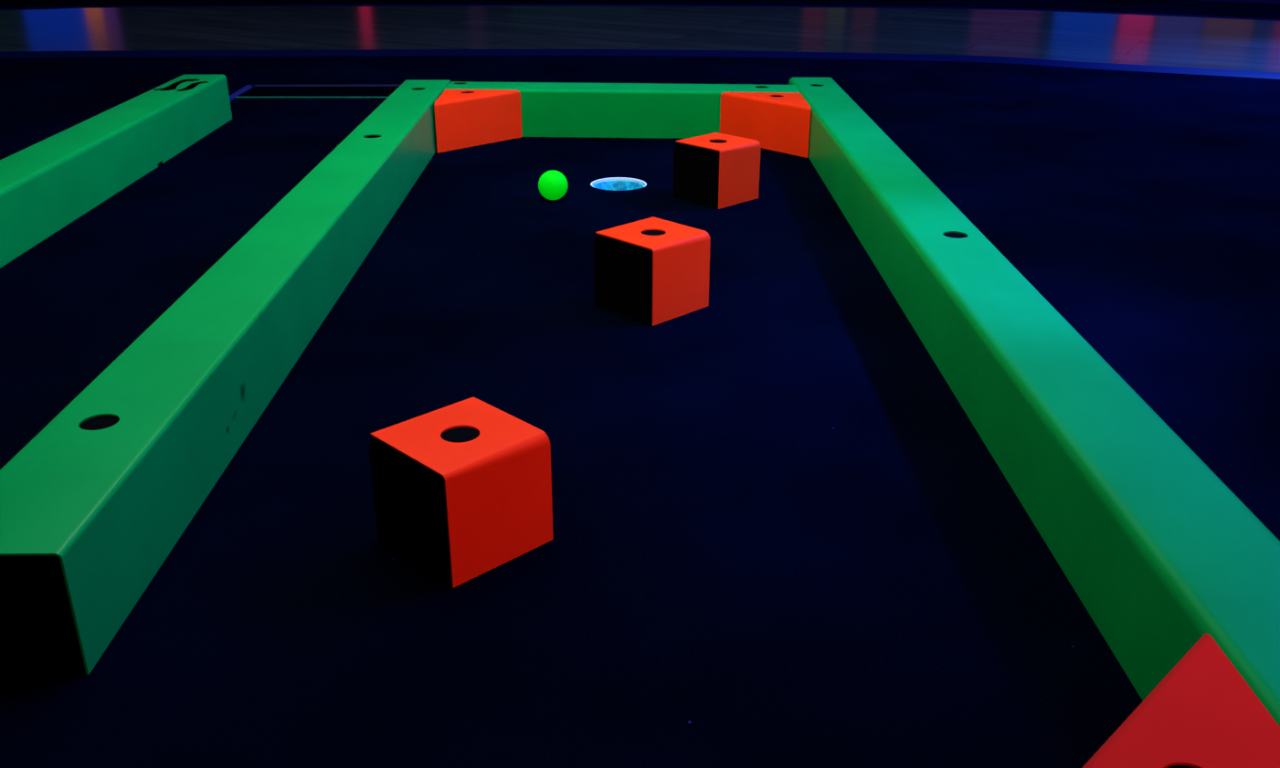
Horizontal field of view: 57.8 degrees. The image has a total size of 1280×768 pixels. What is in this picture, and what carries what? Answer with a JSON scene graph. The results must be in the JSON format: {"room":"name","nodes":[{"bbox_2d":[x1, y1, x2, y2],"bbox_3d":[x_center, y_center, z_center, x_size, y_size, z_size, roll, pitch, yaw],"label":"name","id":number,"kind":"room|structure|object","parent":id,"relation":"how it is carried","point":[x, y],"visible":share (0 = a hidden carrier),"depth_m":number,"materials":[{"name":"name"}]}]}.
{"room":"games hall","nodes":[
{"label":"games hall","id":0,"kind":"room"},
{"bbox_2d":[0,0,1279,767],"bbox_3d":[0.002,-0.437,2.484,11.000,0.200,9.900,0,24,0],"label":"floor","id":1,"kind":"structure","parent":0,"point":[783,538],"depth_m":1.18,"materials":[{"name":"blue carpet"}]},
{"bbox_2d":[0,74,232,267],"bbox_3d":[-0.927,-0.141,1.434,0.098,0.097,2.441,0,24,-1],"label":"rail","id":2,"kind":"object","parent":1,"relation":"on","point":[46,185],"visible":1,"depth_m":1.94,"materials":[{"name":"green wood"}]},
{"bbox_2d":[0,79,450,676],"bbox_3d":[-0.439,-0.226,1.632,0.099,0.096,1.889,0,24,-1],"label":"rail","id":3,"kind":"object","parent":1,"relation":"on","point":[93,506],"visible":0.99,"depth_m":0.99,"materials":[{"name":"green wood"}]},
{"bbox_2d":[229,84,401,101],"bbox_3d":[-0.737,-0.722,2.872,0.530,0.004,0.238,0,24,0],"label":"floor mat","id":4,"kind":"object","parent":1,"relation":"on","point":[349,91],"visible":0.66,"depth_m":2.87,"materials":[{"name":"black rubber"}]},
{"bbox_2d":[368,397,553,588],"bbox_3d":[-0.143,0.083,0.933,0.102,0.096,0.103,-21,32,-40],"label":"block","id":5,"kind":"object","parent":1,"relation":"on","point":[462,490],"visible":1,"depth_m":0.90,"materials":[{"name":"red wood"}]},
{"bbox_2d":[433,89,522,153],"bbox_3d":[-0.321,-0.527,2.318,0.154,0.096,0.159,0,24,0],"label":"wedge","id":6,"kind":"object","parent":1,"relation":"on","point":[463,118],"visible":1,"depth_m":2.31,"materials":[{"name":"orange plastic"}]},
{"bbox_2d":[538,169,567,200],"bbox_3d":[-0.145,-0.332,1.934,0.049,0.049,0.049,0,24,0],"label":"golf ball","id":7,"kind":"object","parent":1,"relation":"on","point":[552,185],"visible":1,"depth_m":1.92,"materials":[{"name":"green plastic"}]},
{"bbox_2d":[590,177,646,190],"bbox_3d":[-0.038,-0.308,2.068,0.100,0.099,0.100,0,24,0],"label":"cup","id":8,"kind":"object","parent":1,"relation":"in","point":[614,184],"visible":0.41,"depth_m":2.09,"materials":[{"name":"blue plastic"}]},
{"bbox_2d":[444,81,800,138],"bbox_3d":[-0.037,-0.574,2.428,0.728,0.096,0.098,1,24,2],"label":"rail","id":9,"kind":"object","parent":1,"relation":"on","point":[548,109],"visible":0.76,"depth_m":2.38,"materials":[{"name":"green wood"}]},
{"bbox_2d":[0,5,1279,72],"bbox_3d":[-0.355,-1.198,3.959,7.709,0.004,1.888,2,24,4],"label":"walkway","id":10,"kind":"object","parent":1,"relation":"on","point":[1251,45],"visible":0.84,"depth_m":4.01,"materials":[{"name":"laminate"}]},
{"bbox_2d":[0,49,1279,80],"bbox_3d":[-0.380,-0.911,3.304,6.015,0.006,0.679,2,24,4],"label":"trim","id":11,"kind":"structure","parent":1,"relation":"on","point":[1232,73],"depth_m":3.46,"materials":[{"name":"blue"}]},
{"bbox_2d":[0,3,1279,21],"bbox_3d":[-0.319,-1.425,4.472,7.743,0.006,0.835,1,24,3],"label":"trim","id":12,"kind":"structure","parent":1,"relation":"on","point":[486,4],"depth_m":4.73,"materials":[{"name":"blue"}]},
{"bbox_2d":[593,216,710,326],"bbox_3d":[0.015,-0.143,1.449,0.103,0.096,0.102,22,32,40],"label":"block","id":13,"kind":"object","parent":1,"relation":"on","point":[652,271],"visible":1,"depth_m":1.42,"materials":[{"name":"orange wood"}]},
{"bbox_2d":[672,132,761,209],"bbox_3d":[0.128,-0.359,1.940,0.102,0.096,0.103,-22,32,-40],"label":"block","id":14,"kind":"object","parent":1,"relation":"on","point":[715,170],"visible":1,"depth_m":1.91,"materials":[{"name":"orange plastic"}]},
{"bbox_2d":[719,92,810,158],"bbox_3d":[0.244,-0.515,2.296,0.160,0.096,0.168,0,24,0],"label":"wedge","id":15,"kind":"object","parent":1,"relation":"on","point":[780,121],"visible":0.99,"depth_m":2.29,"materials":[{"name":"orange plastic"}]},
{"bbox_2d":[788,77,1279,726],"bbox_3d":[0.379,-0.130,1.421,0.098,0.096,2.459,0,24,0],"label":"rail","id":16,"kind":"object","parent":1,"relation":"on","point":[1159,553],"visible":0.95,"depth_m":0.95,"materials":[{"name":"green plastic"}]},
{"bbox_2d":[1081,634,1279,767],"bbox_3d":[0.234,0.227,0.609,0.198,0.096,0.199,0,24,0],"label":"wedge","id":17,"kind":"object","parent":1,"relation":"on","point":[1203,714],"visible":1,"depth_m":0.60,"materials":[{"name":"red wood"}]},
{"bbox_2d":[1193,0,1279,3],"bbox_3d":[2.809,-1.644,5.001,2.410,0.006,0.196,9,25,20],"label":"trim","id":18,"kind":"structure","parent":1,"relation":"on","point":[1239,1],"depth_m":5.05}
]}

